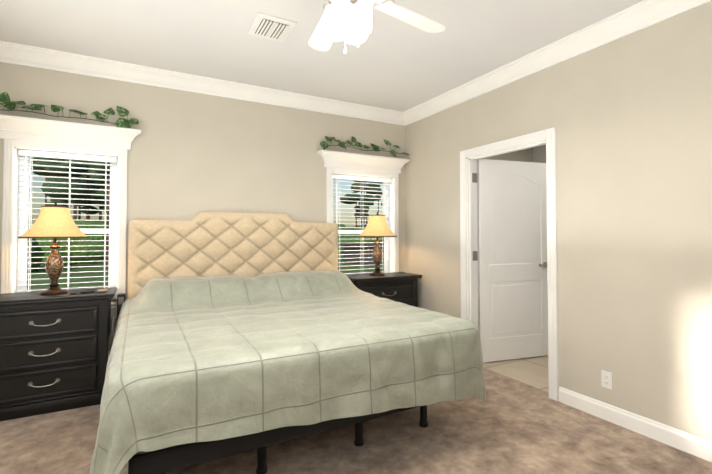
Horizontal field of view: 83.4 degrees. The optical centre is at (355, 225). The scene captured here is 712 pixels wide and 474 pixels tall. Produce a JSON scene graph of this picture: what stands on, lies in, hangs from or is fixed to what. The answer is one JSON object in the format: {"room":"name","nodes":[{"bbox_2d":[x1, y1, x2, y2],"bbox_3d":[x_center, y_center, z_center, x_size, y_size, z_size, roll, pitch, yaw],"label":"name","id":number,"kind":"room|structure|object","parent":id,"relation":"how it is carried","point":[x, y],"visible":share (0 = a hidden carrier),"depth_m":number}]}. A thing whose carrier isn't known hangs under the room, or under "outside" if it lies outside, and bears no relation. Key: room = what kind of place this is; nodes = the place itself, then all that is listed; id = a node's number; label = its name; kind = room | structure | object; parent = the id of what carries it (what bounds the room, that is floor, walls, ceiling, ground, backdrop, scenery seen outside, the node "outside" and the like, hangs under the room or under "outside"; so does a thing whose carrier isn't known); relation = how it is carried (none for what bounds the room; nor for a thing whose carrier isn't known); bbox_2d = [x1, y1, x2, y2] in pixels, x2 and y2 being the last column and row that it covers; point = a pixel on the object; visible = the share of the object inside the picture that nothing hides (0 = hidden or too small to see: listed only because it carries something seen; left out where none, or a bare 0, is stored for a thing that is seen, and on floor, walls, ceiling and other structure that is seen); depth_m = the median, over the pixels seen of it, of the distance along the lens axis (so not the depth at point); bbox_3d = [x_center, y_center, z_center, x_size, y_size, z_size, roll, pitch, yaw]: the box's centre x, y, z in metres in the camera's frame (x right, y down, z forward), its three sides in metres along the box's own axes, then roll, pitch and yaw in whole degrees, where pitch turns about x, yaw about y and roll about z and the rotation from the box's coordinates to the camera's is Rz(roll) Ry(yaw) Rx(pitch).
{"room":"bedroom","nodes":[
{"label":"bedroom","id":0,"kind":"room"},
{"bbox_2d":[0,62,532,338],"bbox_3d":[-0.163,0.012,4.538,6.650,2.740,0.140,1,-1,-28],"label":"wall","id":1,"kind":"structure","parent":0,"point":[191,156],"depth_m":3.80},
{"bbox_2d":[0,114,140,317],"bbox_3d":[-2.359,-0.021,3.281,1.032,1.611,0.232,1,-1,-28],"label":"window","id":2,"kind":"structure","parent":1,"relation":"in","point":[17,133],"depth_m":3.21},
{"bbox_2d":[16,149,116,304],"bbox_3d":[-2.372,0.042,3.303,0.666,1.274,0.070,1,-1,-28],"label":"window blind","id":3,"kind":"object","parent":2,"relation":"attached to","point":[58,155],"visible":0.75,"depth_m":3.30},
{"bbox_2d":[0,92,138,127],"bbox_3d":[-2.358,-0.932,3.209,1.082,0.205,0.126,1,-1,-28],"label":"ivy garland","id":4,"kind":"object","parent":2,"relation":"on","point":[6,102],"visible":1,"depth_m":3.25},
{"bbox_2d":[0,40,403,123],"bbox_3d":[-1.136,-1.308,3.898,3.780,0.127,0.108,1,-1,-28],"label":"crown molding","id":5,"kind":"structure","parent":1,"relation":"attached to","point":[12,53],"depth_m":3.64},
{"bbox_2d":[318,150,409,272],"bbox_3d":[0.085,0.008,4.606,1.152,1.611,0.232,1,-1,-28],"label":"window","id":6,"kind":"structure","parent":1,"relation":"in","point":[346,163],"depth_m":4.67},
{"bbox_2d":[332,174,391,273],"bbox_3d":[0.072,0.071,4.629,0.786,1.274,0.070,1,-1,-28],"label":"window blind","id":7,"kind":"object","parent":6,"relation":"attached to","point":[360,178],"visible":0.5,"depth_m":4.62},
{"bbox_2d":[320,136,409,156],"bbox_3d":[0.127,-0.911,4.545,1.156,0.222,0.148,1,-1,-28],"label":"ivy garland","id":8,"kind":"object","parent":6,"relation":"on","point":[324,145],"visible":0.98,"depth_m":4.51},
{"bbox_2d":[0,0,642,111],"bbox_3d":[0.968,-1.464,2.487,6.650,0.120,4.880,1,-1,-28],"label":"ceiling","id":9,"kind":"structure","parent":0,"point":[392,63],"depth_m":2.99},
{"bbox_2d":[247,12,296,42],"bbox_3d":[-0.596,-1.384,2.820,0.270,0.024,0.310,1,-1,-28],"label":"ceiling vent","id":10,"kind":"object","parent":9,"relation":"in","point":[266,26],"visible":1,"depth_m":2.79},
{"bbox_2d":[308,0,445,53],"bbox_3d":[-0.022,-1.122,2.030,1.295,0.583,1.298,1,-1,-28],"label":"ceiling fan","id":11,"kind":"object","parent":9,"relation":"hanging from","point":[347,21],"visible":1,"depth_m":2.07},
{"bbox_2d":[0,368,711,473],"bbox_3d":[-0.100,1.373,1.844,4.220,0.100,4.880,1,-1,-28],"label":"floor carpet","id":12,"kind":"object","parent":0,"point":[510,426],"visible":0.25,"depth_m":2.41},
{"bbox_2d":[0,287,116,420],"bbox_3d":[-2.310,0.934,3.012,0.846,0.830,0.413,1,-1,-28],"label":"nightstand","id":13,"kind":"object","parent":12,"relation":"on","point":[54,350],"visible":0.98,"depth_m":2.88},
{"bbox_2d":[18,202,88,294],"bbox_3d":[-2.299,0.168,3.050,0.436,0.702,0.436,1,-1,-28],"label":"lamp","id":14,"kind":"object","parent":13,"relation":"on","point":[55,222],"visible":1,"depth_m":2.99},
{"bbox_2d":[80,291,94,293],"bbox_3d":[-2.065,0.512,3.073,0.032,0.016,0.090,-1,-2,37],"label":"remote control","id":15,"kind":"object","parent":13,"relation":"on","point":[83,292],"visible":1,"depth_m":3.06},
{"bbox_2d":[117,293,125,320],"bbox_3d":[-1.970,0.686,3.354,0.058,0.220,0.086,1,-1,-28],"label":"control box","id":16,"kind":"object","parent":13,"relation":"attached to","point":[121,297],"visible":0.65,"depth_m":3.31},
{"bbox_2d":[128,405,427,473],"bbox_3d":[-0.567,0.987,2.902,1.910,0.718,2.010,1,-1,-28],"label":"bed base","id":17,"kind":"object","parent":12,"relation":"on","point":[164,460],"visible":0.08,"depth_m":1.82},
{"bbox_2d":[128,212,337,298],"bbox_3d":[-1.075,0.594,3.867,1.970,1.428,0.122,1,-1,-28],"label":"headboard","id":18,"kind":"object","parent":17,"relation":"attached to","point":[202,244],"visible":0.48,"depth_m":3.75},
{"bbox_2d":[89,270,485,473],"bbox_3d":[-0.552,0.767,2.861,2.120,0.713,2.106,1,-1,-28],"label":"quilt","id":19,"kind":"object","parent":17,"relation":"on","point":[192,359],"visible":1,"depth_m":2.04},
{"bbox_2d":[346,272,421,306],"bbox_3d":[0.270,0.965,4.412,0.846,0.830,0.413,1,-1,-28],"label":"nightstand","id":20,"kind":"object","parent":12,"relation":"on","point":[401,287],"visible":0.38,"depth_m":4.29},
{"bbox_2d":[358,212,396,275],"bbox_3d":[0.237,0.199,4.426,0.436,0.702,0.436,1,-1,-28],"label":"lamp","id":21,"kind":"object","parent":20,"relation":"on","point":[377,226],"visible":1,"depth_m":4.35},
{"bbox_2d":[483,355,548,392],"bbox_3d":[2.317,1.427,4.362,2.430,0.104,2.760,1,-1,-28],"label":"floor","id":22,"kind":"structure","parent":0,"point":[532,372],"depth_m":3.78},
{"bbox_2d":[533,145,545,162],"bbox_3d":[3.829,0.001,4.008,0.140,2.740,4.600,1,-1,-28],"label":"wall","id":23,"kind":"structure","parent":0,"point":[539,154],"depth_m":5.92},
{"bbox_2d":[405,1,711,440],"bbox_3d":[1.754,-0.024,2.882,0.120,2.740,4.600,1,-1,-28],"label":"wall","id":24,"kind":"structure","parent":0,"point":[629,117],"depth_m":2.70},
{"bbox_2d":[460,127,558,400],"bbox_3d":[1.368,0.303,3.587,0.166,2.117,1.043,1,-1,-28],"label":"door frame","id":25,"kind":"structure","parent":24,"relation":"attached to","point":[469,158],"depth_m":3.54},
{"bbox_2d":[477,159,547,362],"bbox_3d":[1.637,0.349,4.110,0.868,2.023,0.147,0,-1,-17],"label":"bathroom door","id":26,"kind":"structure","parent":24,"relation":"in","point":[512,261],"depth_m":4.08},
{"bbox_2d":[397,0,711,125],"bbox_3d":[1.654,-1.331,2.857,0.108,0.127,4.600,1,-1,-28],"label":"crown molding","id":27,"kind":"structure","parent":24,"relation":"attached to","point":[643,14],"depth_m":3.01},
{"bbox_2d":[601,370,611,389],"bbox_3d":[1.733,1.068,2.763,0.008,0.116,0.072,1,-1,-28],"label":"outlet","id":28,"kind":"object","parent":24,"relation":"attached to","point":[606,379],"visible":1,"depth_m":2.76},
{"bbox_2d":[558,386,711,461],"bbox_3d":[1.808,1.284,2.611,0.015,0.112,1.041,1,-1,-28],"label":"baseboard","id":29,"kind":"structure","parent":24,"relation":"attached to","point":[695,445],"depth_m":2.55},
{"label":"outside","id":30,"kind":"structure","parent":0,"visible":0},
{"bbox_2d":[16,271,383,292],"bbox_3d":[-14.865,3.372,64.766,150.000,0.200,119.860,1,-1,-28],"label":"ground","id":31,"kind":"structure","parent":30,"point":[74,288],"depth_m":13.77},
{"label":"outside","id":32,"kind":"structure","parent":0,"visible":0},
{"bbox_2d":[27,262,383,288],"bbox_3d":[-14.288,4.008,95.144,220.000,0.180,147.000,1,-1,-28],"label":"grass","id":33,"kind":"structure","parent":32,"point":[79,270],"depth_m":17.92},
{"bbox_2d":[17,157,383,272],"bbox_3d":[5.900,-6.976,71.882,122.374,23.747,82.614,1,-1,-28],"label":"pine trees","id":34,"kind":"object","parent":33,"relation":"on","point":[92,251],"visible":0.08,"depth_m":24.21}
]}

